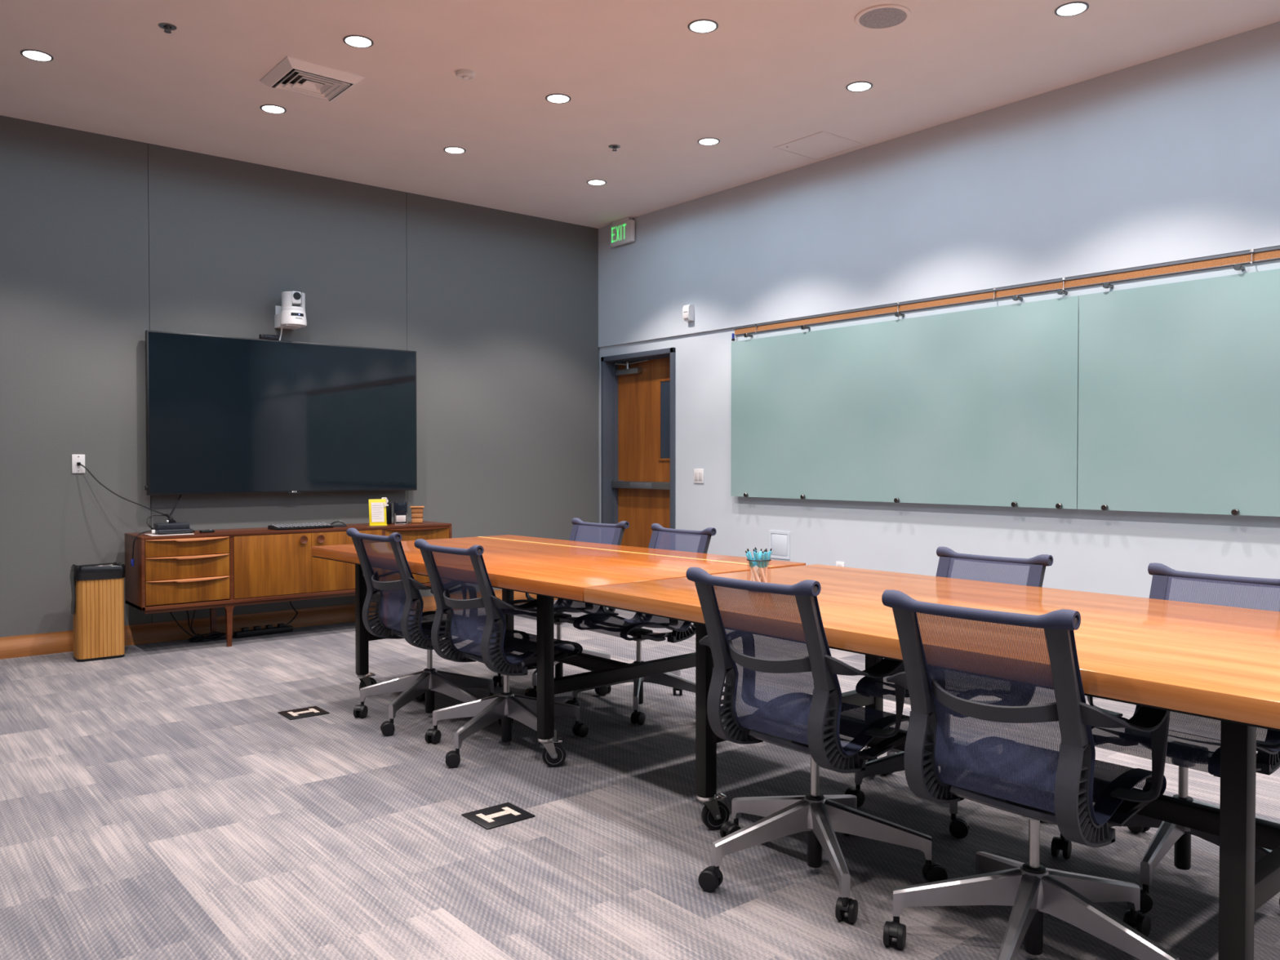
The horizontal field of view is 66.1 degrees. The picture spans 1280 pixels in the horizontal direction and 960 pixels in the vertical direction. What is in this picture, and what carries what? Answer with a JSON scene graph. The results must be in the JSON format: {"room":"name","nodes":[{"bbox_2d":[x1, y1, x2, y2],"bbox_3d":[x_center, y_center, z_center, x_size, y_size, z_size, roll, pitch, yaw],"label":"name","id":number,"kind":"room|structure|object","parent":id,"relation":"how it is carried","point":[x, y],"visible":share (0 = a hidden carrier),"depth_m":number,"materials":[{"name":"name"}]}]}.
{"room":"conference room","nodes":[
{"label":"conference room","id":0,"kind":"room"},
{"bbox_2d":[0,115,598,637],"bbox_3d":[-3.346,-0.571,6.539,7.600,3.312,0.120,-1,1,-40],"label":"wall","id":1,"kind":"structure","parent":0,"point":[106,241],"depth_m":6.93,"materials":[{"name":"grey paint"}]},
{"bbox_2d":[71,454,84,473],"bbox_3d":[-3.574,-0.103,6.269,0.074,0.120,0.020,-1,1,-40],"label":"wall outlet plate","id":2,"kind":"object","parent":1,"relation":"attached to","point":[76,459],"visible":1,"depth_m":6.27,"materials":[{"name":"white plastic"}]},
{"bbox_2d":[78,463,166,514],"bbox_3d":[-3.317,0.062,6.310,0.512,0.339,0.054,0,1,-16],"label":"cable","id":3,"kind":"object","parent":2,"relation":"hanging from","point":[91,473],"visible":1,"depth_m":6.28,"materials":[{"name":"black plastic"}]},
{"bbox_2d":[0,589,557,659],"bbox_3d":[-3.303,1.020,6.514,7.600,0.132,0.016,-1,1,-40],"label":"baseboard","id":4,"kind":"structure","parent":1,"relation":"attached to","point":[29,645],"depth_m":6.70,"materials":[{"name":"brown wood"}]},
{"bbox_2d":[144,329,417,495],"bbox_3d":[-2.514,-0.447,7.082,1.936,1.090,0.103,-1,1,-40],"label":"television","id":5,"kind":"object","parent":1,"relation":"attached to","point":[225,415],"visible":1,"depth_m":6.97,"materials":[{"name":"black glass"}]},
{"bbox_2d":[149,495,151,529],"bbox_3d":[-3.225,0.201,6.486,0.018,0.269,0.106,-1,1,-31],"label":"cable","id":6,"kind":"object","parent":5,"relation":"hanging from","point":[150,495],"visible":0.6,"depth_m":6.51,"materials":[{"name":"black plastic"}]},
{"bbox_2d":[169,494,181,515],"bbox_3d":[-3.082,0.158,6.526,0.020,0.148,0.215,0,1,-6],"label":"cable","id":7,"kind":"object","parent":5,"relation":"hanging from","point":[180,495],"visible":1,"depth_m":6.54,"materials":[{"name":"black plastic"}]},
{"bbox_2d":[258,333,279,340],"bbox_3d":[-2.618,-1.007,6.948,0.128,0.036,0.044,-1,1,-40],"label":"bar","id":8,"kind":"object","parent":5,"relation":"on","point":[264,336],"visible":1,"depth_m":6.93,"materials":[{"name":"black plastic"}]},
{"bbox_2d":[274,290,306,329],"bbox_3d":[-2.478,-1.209,7.006,0.180,0.244,0.245,-1,1,-40],"label":"camera","id":9,"kind":"object","parent":1,"relation":"attached to","point":[286,316],"visible":1,"depth_m":6.92,"materials":[{"name":"white plastic"}]},
{"bbox_2d":[0,600,1279,959],"bbox_3d":[-0.203,1.200,2.876,7.750,0.100,9.820,-1,1,-40],"label":"floor","id":10,"kind":"structure","parent":0,"point":[157,801],"depth_m":3.15,"materials":[{"name":"grey carpet"}]},
{"bbox_2d":[70,562,125,662],"bbox_3d":[-3.333,0.805,6.054,0.285,0.577,0.191,-1,1,-40],"label":"waste bin","id":11,"kind":"object","parent":10,"relation":"on","point":[97,590],"visible":1,"depth_m":5.98,"materials":[{"name":"brown wood"}]},
{"bbox_2d":[187,631,226,641],"bbox_3d":[-2.918,1.054,6.636,0.233,0.051,0.081,-1,1,-40],"label":"cable","id":12,"kind":"object","parent":10,"relation":"on","point":[215,634],"visible":1,"depth_m":6.61,"materials":[{"name":"black plastic"}]},
{"bbox_2d":[233,622,293,638],"bbox_3d":[-2.628,1.048,6.875,0.400,0.062,0.060,-1,1,-44],"label":"power strip","id":13,"kind":"object","parent":10,"relation":"on","point":[269,628],"visible":1,"depth_m":6.84,"materials":[{"name":"black plastic"}]},
{"bbox_2d":[124,520,451,646],"bbox_3d":[-2.375,0.708,6.905,2.140,0.742,0.475,-1,1,-40],"label":"sideboard","id":14,"kind":"object","parent":10,"relation":"on","point":[227,569],"visible":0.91,"depth_m":6.45,"materials":[{"name":"brown wood"}]},
{"bbox_2d":[132,530,151,559],"bbox_3d":[-3.117,0.403,6.191,0.013,0.176,0.161,1,1,32],"label":"cable","id":15,"kind":"object","parent":14,"relation":"on","point":[147,531],"visible":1,"depth_m":6.13,"materials":[{"name":"black plastic"}]},
{"bbox_2d":[130,559,133,566],"bbox_3d":[-3.160,0.515,6.128,0.022,0.047,0.022,-1,1,-40],"label":"plug","id":16,"kind":"object","parent":15,"relation":"attached to","point":[131,560],"visible":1,"depth_m":6.12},
{"bbox_2d":[143,533,194,536],"bbox_3d":[-3.005,0.346,6.283,0.250,0.004,0.195,-1,1,-40],"label":"paper sheet","id":17,"kind":"object","parent":14,"relation":"on","point":[150,535],"visible":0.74,"depth_m":6.22,"materials":[{"name":"white paper"}]},
{"bbox_2d":[151,528,195,534],"bbox_3d":[-2.992,0.329,6.295,0.251,0.030,0.161,-1,1,-42],"label":"media box","id":18,"kind":"object","parent":17,"relation":"on","point":[170,531],"visible":0.94,"depth_m":6.24,"materials":[{"name":"plastic"}]},
{"bbox_2d":[146,514,165,528],"bbox_3d":[-3.095,0.267,6.324,0.039,0.094,0.154,1,1,28],"label":"cable","id":19,"kind":"object","parent":18,"relation":"on","point":[153,514],"visible":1,"depth_m":6.29,"materials":[{"name":"black plastic"}]},
{"bbox_2d":[153,522,190,529],"bbox_3d":[-3.005,0.295,6.317,0.191,0.036,0.121,-1,1,-37],"label":"media box","id":20,"kind":"object","parent":18,"relation":"on","point":[166,526],"visible":1,"depth_m":6.27,"materials":[{"name":"plastic"}]},
{"bbox_2d":[165,513,176,523],"bbox_3d":[-3.040,0.248,6.363,0.058,0.061,0.104,-1,1,-40],"label":"knot","id":21,"kind":"object","parent":20,"relation":"on","point":[171,520],"visible":1,"depth_m":6.32,"materials":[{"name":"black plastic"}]},
{"bbox_2d":[169,611,215,639],"bbox_3d":[-2.999,0.937,6.576,0.296,0.287,0.035,0,1,-24],"label":"cable","id":22,"kind":"object","parent":14,"relation":"hanging from","point":[179,624],"visible":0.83,"depth_m":6.54,"materials":[{"name":"black plastic"}]},
{"bbox_2d":[199,528,214,533],"bbox_3d":[-2.831,0.335,6.436,0.040,0.021,0.090,1,1,43],"label":"remote control","id":23,"kind":"object","parent":14,"relation":"on","point":[210,531],"visible":1,"depth_m":6.42,"materials":[{"name":"black plastic"}]},
{"bbox_2d":[191,609,226,639],"bbox_3d":[-2.900,0.936,6.628,0.221,0.288,0.097,0,1,-5],"label":"cable","id":24,"kind":"object","parent":14,"relation":"hanging from","point":[194,610],"visible":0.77,"depth_m":6.61,"materials":[{"name":"black plastic"}]},
{"bbox_2d":[186,610,234,639],"bbox_3d":[-2.912,0.936,6.653,0.316,0.287,0.068,0,1,-25],"label":"cable","id":25,"kind":"object","parent":14,"relation":"hanging from","point":[187,611],"visible":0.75,"depth_m":6.61,"materials":[{"name":"black plastic"}]},
{"bbox_2d":[284,600,297,626],"bbox_3d":[-2.499,0.911,7.028,0.046,0.250,0.114,1,1,30],"label":"cable","id":26,"kind":"object","parent":14,"relation":"hanging from","point":[292,606],"visible":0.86,"depth_m":7.05,"materials":[{"name":"black plastic"}]},
{"bbox_2d":[267,522,333,530],"bbox_3d":[-2.353,0.321,6.844,0.400,0.032,0.184,-1,1,-41],"label":"keyboard","id":27,"kind":"object","parent":14,"relation":"on","point":[314,525],"visible":1,"depth_m":6.80,"materials":[{"name":"black plastic"}]},
{"bbox_2d":[330,520,346,527],"bbox_3d":[-2.155,0.313,7.025,0.116,0.042,0.064,-1,1,-29],"label":"computer mouse","id":28,"kind":"object","parent":14,"relation":"on","point":[338,523],"visible":0.94,"depth_m":7.00,"materials":[{"name":"black plastic"}]},
{"bbox_2d":[368,497,388,525],"bbox_3d":[-1.905,0.230,7.188,0.143,0.204,0.080,0,1,-26],"label":"sign frame","id":29,"kind":"object","parent":14,"relation":"on","point":[377,508],"visible":1,"depth_m":7.18,"materials":[{"name":"yellow plastic"}]},
{"bbox_2d":[386,502,391,524],"bbox_3d":[-1.907,0.251,7.378,0.064,0.155,0.080,-1,1,-40],"label":"canister","id":30,"kind":"object","parent":14,"relation":"on","point":[388,508],"visible":0.45,"depth_m":7.35,"materials":[{"name":"plastic"}]},
{"bbox_2d":[393,501,407,524],"bbox_3d":[-1.793,0.245,7.363,0.098,0.168,0.104,0,1,-20],"label":"card holder","id":31,"kind":"object","parent":14,"relation":"on","point":[400,508],"visible":1,"depth_m":7.32,"materials":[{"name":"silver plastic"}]},
{"bbox_2d":[409,506,424,523],"bbox_3d":[-1.686,0.263,7.456,0.104,0.128,0.104,0,1,-9],"label":"wooden box","id":32,"kind":"object","parent":14,"relation":"on","point":[416,511],"visible":1,"depth_m":7.42,"materials":[{"name":"brown wood"}]},
{"bbox_2d":[277,706,329,719],"bbox_3d":[-1.611,1.114,4.714,0.188,0.006,0.172,-1,1,-40],"label":"floor outlet cover","id":33,"kind":"object","parent":10,"relation":"on","point":[292,714],"visible":1,"depth_m":4.70,"materials":[{"name":"black plastic"}]},
{"bbox_2d":[346,528,495,736],"bbox_3d":[-0.979,0.670,4.664,0.692,0.896,0.675,-1,1,-39],"label":"office chair","id":34,"kind":"object","parent":10,"relation":"on","point":[387,572],"visible":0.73,"depth_m":4.55,"materials":[{"name":"plastic"}]},
{"bbox_2d":[461,802,535,829],"bbox_3d":[-0.481,1.138,3.342,0.188,0.006,0.172,-1,1,-40],"label":"floor outlet cover","id":35,"kind":"object","parent":10,"relation":"on","point":[488,818],"visible":1,"depth_m":3.33,"materials":[{"name":"black plastic"}]},
{"bbox_2d":[413,538,588,768],"bbox_3d":[-0.558,0.687,4.151,0.706,0.881,0.657,-1,1,-43],"label":"office chair","id":36,"kind":"object","parent":10,"relation":"on","point":[461,585],"visible":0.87,"depth_m":4.07,"materials":[{"name":"plastic"}]},
{"bbox_2d":[311,534,805,767],"bbox_3d":[-0.493,0.735,4.699,1.239,0.765,2.253,-1,1,-42],"label":"conference table","id":37,"kind":"object","parent":10,"relation":"on","point":[548,569],"visible":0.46,"depth_m":4.21,"materials":[{"name":"brown wood"}]},
{"bbox_2d":[493,517,629,697],"bbox_3d":[-0.425,0.665,5.304,0.694,0.884,0.672,-1,1,-43],"label":"office chair","id":38,"kind":"object","parent":10,"relation":"on","point":[583,531],"visible":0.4,"depth_m":5.30,"materials":[{"name":"fabric"}]},
{"bbox_2d":[564,523,716,724],"bbox_3d":[-0.001,0.674,4.834,0.688,0.882,0.677,-1,1,-40],"label":"office chair","id":39,"kind":"object","parent":10,"relation":"on","point":[609,623],"visible":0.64,"depth_m":4.78,"materials":[{"name":"plastic"}]},
{"bbox_2d":[685,567,947,923],"bbox_3d":[0.505,0.700,2.892,0.692,0.899,0.668,-1,1,-42],"label":"office chair","id":40,"kind":"object","parent":10,"relation":"on","point":[768,642],"visible":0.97,"depth_m":2.77,"materials":[{"name":"plastic"}]},
{"bbox_2d":[583,564,1279,959],"bbox_3d":[0.998,0.765,2.968,1.239,0.765,2.253,-1,1,-40],"label":"conference table","id":41,"kind":"object","parent":10,"relation":"on","point":[1221,663],"visible":0.6,"depth_m":2.47,"materials":[{"name":"brown wood"}]},
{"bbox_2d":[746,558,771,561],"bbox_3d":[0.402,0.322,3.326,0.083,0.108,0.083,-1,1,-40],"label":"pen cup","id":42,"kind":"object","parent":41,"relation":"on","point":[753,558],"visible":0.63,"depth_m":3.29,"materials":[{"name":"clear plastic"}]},
{"bbox_2d":[746,548,755,581],"bbox_3d":[0.378,0.303,3.327,0.012,0.140,0.054,-1,1,-28],"label":"pen","id":43,"kind":"object","parent":42,"relation":"in","point":[751,569],"visible":0.48,"depth_m":3.32,"materials":[{"name":"teal plastic"}]},
{"bbox_2d":[746,548,758,582],"bbox_3d":[0.385,0.302,3.309,0.049,0.141,0.011,0,1,5],"label":"pen","id":44,"kind":"object","parent":42,"relation":"in","point":[748,551],"visible":0.78,"depth_m":3.31,"materials":[{"name":"teal plastic"}]},
{"bbox_2d":[745,551,760,582],"bbox_3d":[0.386,0.306,3.315,0.068,0.133,0.012,1,1,29],"label":"pen","id":45,"kind":"object","parent":42,"relation":"in","point":[747,555],"visible":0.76,"depth_m":3.32,"materials":[{"name":"teal plastic"}]},
{"bbox_2d":[754,546,757,581],"bbox_3d":[0.392,0.300,3.328,0.011,0.144,0.041,0,1,2],"label":"pen","id":46,"kind":"object","parent":42,"relation":"in","point":[755,563],"visible":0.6,"depth_m":3.33,"materials":[{"name":"teal plastic"}]},
{"bbox_2d":[754,548,762,577],"bbox_3d":[0.396,0.304,3.347,0.010,0.137,0.060,1,1,43],"label":"pen","id":47,"kind":"object","parent":42,"relation":"in","point":[760,551],"visible":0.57,"depth_m":3.36,"materials":[{"name":"teal plastic"}]},
{"bbox_2d":[753,548,764,582],"bbox_3d":[0.404,0.302,3.317,0.049,0.141,0.010,0,1,-13],"label":"pen","id":48,"kind":"object","parent":42,"relation":"in","point":[753,548],"visible":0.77,"depth_m":3.31,"materials":[{"name":"teal plastic"}]},
{"bbox_2d":[755,550,766,582],"bbox_3d":[0.408,0.303,3.301,0.054,0.140,0.010,-1,1,-30],"label":"pen","id":49,"kind":"object","parent":42,"relation":"in","point":[757,554],"visible":0.72,"depth_m":3.29,"materials":[{"name":"teal plastic"}]},
{"bbox_2d":[761,551,764,582],"bbox_3d":[0.413,0.304,3.311,0.011,0.137,0.061,0,1,6],"label":"pen","id":50,"kind":"object","parent":42,"relation":"in","point":[762,553],"visible":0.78,"depth_m":3.29,"materials":[{"name":"teal plastic"}]},
{"bbox_2d":[764,549,768,581],"bbox_3d":[0.424,0.302,3.313,0.011,0.141,0.049,0,1,2],"label":"pen","id":51,"kind":"object","parent":42,"relation":"in","point":[766,552],"visible":0.77,"depth_m":3.30,"materials":[{"name":"teal plastic"}]},
{"bbox_2d":[760,548,772,582],"bbox_3d":[0.425,0.301,3.334,0.046,0.142,0.012,1,1,32],"label":"pen","id":52,"kind":"object","parent":42,"relation":"in","point":[770,551],"visible":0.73,"depth_m":3.32,"materials":[{"name":"teal plastic"}]},
{"bbox_2d":[844,546,1053,838],"bbox_3d":[1.096,0.702,3.485,0.650,0.874,0.707,-1,1,-40],"label":"office chair","id":53,"kind":"object","parent":10,"relation":"on","point":[952,564],"visible":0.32,"depth_m":3.49,"materials":[{"name":"plastic"}]},
{"bbox_2d":[881,590,1179,959],"bbox_3d":[0.952,0.709,2.352,0.705,0.899,0.657,-1,1,-42],"label":"office chair","id":54,"kind":"object","parent":10,"relation":"on","point":[1001,717],"visible":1,"depth_m":2.25,"materials":[{"name":"plastic"}]},
{"bbox_2d":[1050,563,1279,913],"bbox_3d":[1.571,0.713,2.839,0.696,0.874,0.653,-1,1,-39],"label":"office chair","id":55,"kind":"object","parent":10,"relation":"on","point":[1193,742],"visible":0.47,"depth_m":2.85,"materials":[{"name":"plastic"}]},
{"bbox_2d":[0,0,1279,228],"bbox_3d":[-0.203,-2.212,2.816,7.750,0.100,9.820,-1,1,-40],"label":"ceiling","id":56,"kind":"structure","parent":0,"point":[772,73],"depth_m":5.35,"materials":[{"name":"paint"}]},
{"bbox_2d":[20,48,53,62],"bbox_3d":[-3.126,-2.200,5.104,0.148,0.005,0.148,-1,1,-40],"label":"recessed light","id":57,"kind":"object","parent":56,"relation":"in","point":[34,55],"visible":1,"depth_m":5.10,"materials":[{"name":"white"}]},
{"bbox_2d":[158,22,177,33],"bbox_3d":[-2.286,-2.182,4.764,0.080,0.028,0.080,-1,1,-40],"label":"sprinkler","id":58,"kind":"object","parent":56,"relation":"attached to","point":[167,25],"visible":1,"depth_m":4.76,"materials":[{"name":"silver metal"}]},
{"bbox_2d":[260,104,286,113],"bbox_3d":[-2.189,-2.213,5.877,0.148,0.005,0.148,-1,1,-40],"label":"recessed light","id":59,"kind":"object","parent":56,"relation":"in","point":[272,108],"visible":1,"depth_m":5.87,"materials":[{"name":"white"}]},
{"bbox_2d":[259,55,365,102],"bbox_3d":[-1.801,-2.184,5.410,0.426,0.046,0.426,-1,1,-40],"label":"ceiling vent","id":60,"kind":"object","parent":56,"relation":"in","point":[291,74],"visible":1,"depth_m":5.36,"materials":[{"name":"white metal"}]},
{"bbox_2d":[342,35,373,48],"bbox_3d":[-1.412,-2.196,4.934,0.148,0.005,0.148,-1,1,-40],"label":"recessed light","id":61,"kind":"object","parent":56,"relation":"in","point":[355,41],"visible":1,"depth_m":4.92,"materials":[{"name":"white"}]},
{"bbox_2d":[443,146,466,154],"bbox_3d":[-1.252,-2.227,6.650,0.148,0.005,0.148,-1,1,-40],"label":"recessed light","id":62,"kind":"object","parent":56,"relation":"in","point":[455,150],"visible":1,"depth_m":6.65,"materials":[{"name":"white"}]},
{"bbox_2d":[455,68,475,79],"bbox_3d":[-0.945,-2.189,5.332,0.104,0.034,0.104,-1,1,-40],"label":"smoke detector","id":63,"kind":"object","parent":56,"relation":"attached to","point":[463,73],"visible":1,"depth_m":5.31,"materials":[{"name":"white plastic"}]},
{"bbox_2d":[545,93,570,103],"bbox_3d":[-0.474,-2.210,5.707,0.148,0.005,0.148,-1,1,-40],"label":"recessed light","id":64,"kind":"object","parent":56,"relation":"in","point":[553,98],"visible":1,"depth_m":5.70,"materials":[{"name":"white"}]},
{"bbox_2d":[586,179,606,185],"bbox_3d":[-0.326,-2.240,7.413,0.148,0.005,0.148,-1,1,-40],"label":"recessed light","id":65,"kind":"object","parent":56,"relation":"in","point":[593,182],"visible":1,"depth_m":7.40,"materials":[{"name":"white"}]},
{"bbox_2d":[608,144,620,151],"bbox_3d":[-0.170,-2.214,6.574,0.080,0.028,0.080,-1,1,-40],"label":"sprinkler","id":66,"kind":"object","parent":56,"relation":"attached to","point":[611,145],"visible":1,"depth_m":6.56,"materials":[{"name":"silver metal"}]},
{"bbox_2d":[688,18,718,33],"bbox_3d":[0.305,-2.193,4.762,0.148,0.005,0.148,-1,1,-40],"label":"recessed light","id":67,"kind":"object","parent":56,"relation":"in","point":[700,26],"visible":1,"depth_m":4.76,"materials":[{"name":"white"}]},
{"bbox_2d":[697,137,719,145],"bbox_3d":[0.452,-2.224,6.470,0.148,0.005,0.148,-1,1,-40],"label":"recessed light","id":68,"kind":"object","parent":56,"relation":"in","point":[704,141],"visible":1,"depth_m":6.46,"materials":[{"name":"white"}]},
{"bbox_2d":[773,130,865,160],"bbox_3d":[1.196,-2.225,6.569,0.428,0.005,0.428,-1,1,-40],"label":"access hatch","id":69,"kind":"object","parent":56,"relation":"attached to","point":[822,144],"visible":1,"depth_m":6.55,"materials":[{"name":"paint"}]},
{"bbox_2d":[845,81,872,92],"bbox_3d":[1.231,-2.207,5.525,0.148,0.005,0.148,-1,1,-40],"label":"recessed light","id":70,"kind":"object","parent":56,"relation":"in","point":[856,86],"visible":1,"depth_m":5.52,"materials":[{"name":"white"}]},
{"bbox_2d":[854,4,911,30],"bbox_3d":[1.149,-2.189,4.662,0.260,0.010,0.260,-1,1,-40],"label":"ceiling speaker","id":71,"kind":"object","parent":56,"relation":"attached to","point":[883,16],"visible":1,"depth_m":4.65,"materials":[{"name":"paint"}]},
{"bbox_2d":[858,7,906,28],"bbox_3d":[1.149,-2.190,4.662,0.218,0.007,0.218,-1,1,-40],"label":"grille","id":72,"kind":"object","parent":71,"relation":"attached to","point":[869,17],"depth_m":4.65,"materials":[{"name":"grey metal"}]},
{"bbox_2d":[1054,1,1088,17],"bbox_3d":[2.009,-2.190,4.582,0.148,0.005,0.148,-1,1,-40],"label":"recessed light","id":73,"kind":"object","parent":56,"relation":"in","point":[1073,8],"visible":1,"depth_m":4.58,"materials":[{"name":"white"}]},
{"bbox_2d":[598,21,1279,598],"bbox_3d":[2.748,-0.548,5.239,0.150,3.312,9.760,-1,1,-40],"label":"wall","id":74,"kind":"structure","parent":0,"point":[1175,157],"depth_m":5.98,"materials":[{"name":"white paint"}]},
{"bbox_2d":[610,217,635,246],"bbox_3d":[-0.147,-2.156,8.553,0.064,0.212,0.300,-1,1,-40],"label":"exit sign","id":75,"kind":"object","parent":74,"relation":"attached to","point":[623,230],"visible":1,"depth_m":8.51,"materials":[{"name":"white plastic"}]},
{"bbox_2d":[600,347,675,547],"bbox_3d":[0.038,-0.025,8.568,0.199,2.150,0.984,-1,1,-40],"label":"door","id":76,"kind":"structure","parent":74,"relation":"in","point":[638,389],"depth_m":8.69,"materials":[{"name":"wood"}]},
{"bbox_2d":[682,304,693,321],"bbox_3d":[0.388,-1.344,7.920,0.064,0.130,0.072,-1,1,-40],"label":"sensor","id":77,"kind":"object","parent":74,"relation":"attached to","point":[687,310],"visible":1,"depth_m":7.90,"materials":[{"name":"white plastic"}]},
{"bbox_2d":[693,468,703,483],"bbox_3d":[0.471,-0.031,7.917,0.012,0.116,0.114,-1,1,-40],"label":"light switch","id":78,"kind":"object","parent":74,"relation":"attached to","point":[698,473],"visible":1,"depth_m":7.91,"materials":[{"name":"white plastic"}]},
{"bbox_2d":[768,530,790,559],"bbox_3d":[1.028,0.478,7.256,0.006,0.202,0.202,-1,1,-40],"label":"access panel","id":79,"kind":"object","parent":74,"relation":"attached to","point":[780,544],"visible":0.96,"depth_m":7.25,"materials":[{"name":"white plastic"}]},
{"bbox_2d":[835,561,844,567],"bbox_3d":[1.387,0.625,6.821,0.009,0.116,0.072,-1,1,-40],"label":"wall socket","id":80,"kind":"object","parent":74,"relation":"attached to","point":[837,563],"visible":0.24,"depth_m":6.82,"materials":[{"name":"white plastic"}]},
{"bbox_2d":[730,288,1079,509],"bbox_3d":[1.568,-0.458,6.529,0.077,1.262,2.738,-1,1,-40],"label":"board","id":81,"kind":"object","parent":74,"relation":"attached to","point":[980,406],"visible":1,"depth_m":6.26,"materials":[{"name":"green"}]},
{"bbox_2d":[733,245,1279,335],"bbox_3d":[2.512,-1.110,5.418,0.019,0.067,5.600,-1,1,-40],"label":"rail","id":82,"kind":"object","parent":74,"relation":"attached to","point":[1270,253],"visible":1,"depth_m":5.67,"materials":[{"name":"brown wood"}]},
{"bbox_2d":[731,333,734,341],"bbox_3d":[0.717,-1.099,7.569,0.028,0.059,0.027,-1,1,-40],"label":"clip","id":83,"kind":"object","parent":82,"relation":"hanging from","point":[733,334],"visible":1,"depth_m":7.56,"materials":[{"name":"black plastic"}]},
{"bbox_2d":[992,288,995,299],"bbox_3d":[2.113,-1.110,5.875,0.021,0.070,0.016,-1,1,-40],"label":"hook","id":84,"kind":"object","parent":82,"relation":"attached to","point":[994,289],"visible":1,"depth_m":5.88,"materials":[{"name":"silver metal"}]},
{"bbox_2d":[1062,277,1065,289],"bbox_3d":[2.384,-1.104,5.546,0.021,0.070,0.016,-1,1,-40],"label":"hook","id":85,"kind":"object","parent":82,"relation":"attached to","point":[1063,278],"visible":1,"depth_m":5.55,"materials":[{"name":"silver metal"}]},
{"bbox_2d":[1249,248,1253,263],"bbox_3d":[2.989,-1.091,4.812,0.021,0.070,0.016,-1,1,-40],"label":"hook","id":86,"kind":"object","parent":82,"relation":"attached to","point":[1251,251],"visible":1,"depth_m":4.81,"materials":[{"name":"silver metal"}]},
{"bbox_2d":[1077,263,1279,516],"bbox_3d":[3.310,-0.421,4.416,0.077,1.262,2.732,-1,1,-40],"label":"board","id":87,"kind":"object","parent":74,"relation":"attached to","point":[1179,383],"visible":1,"depth_m":5.04,"materials":[{"name":"green"}]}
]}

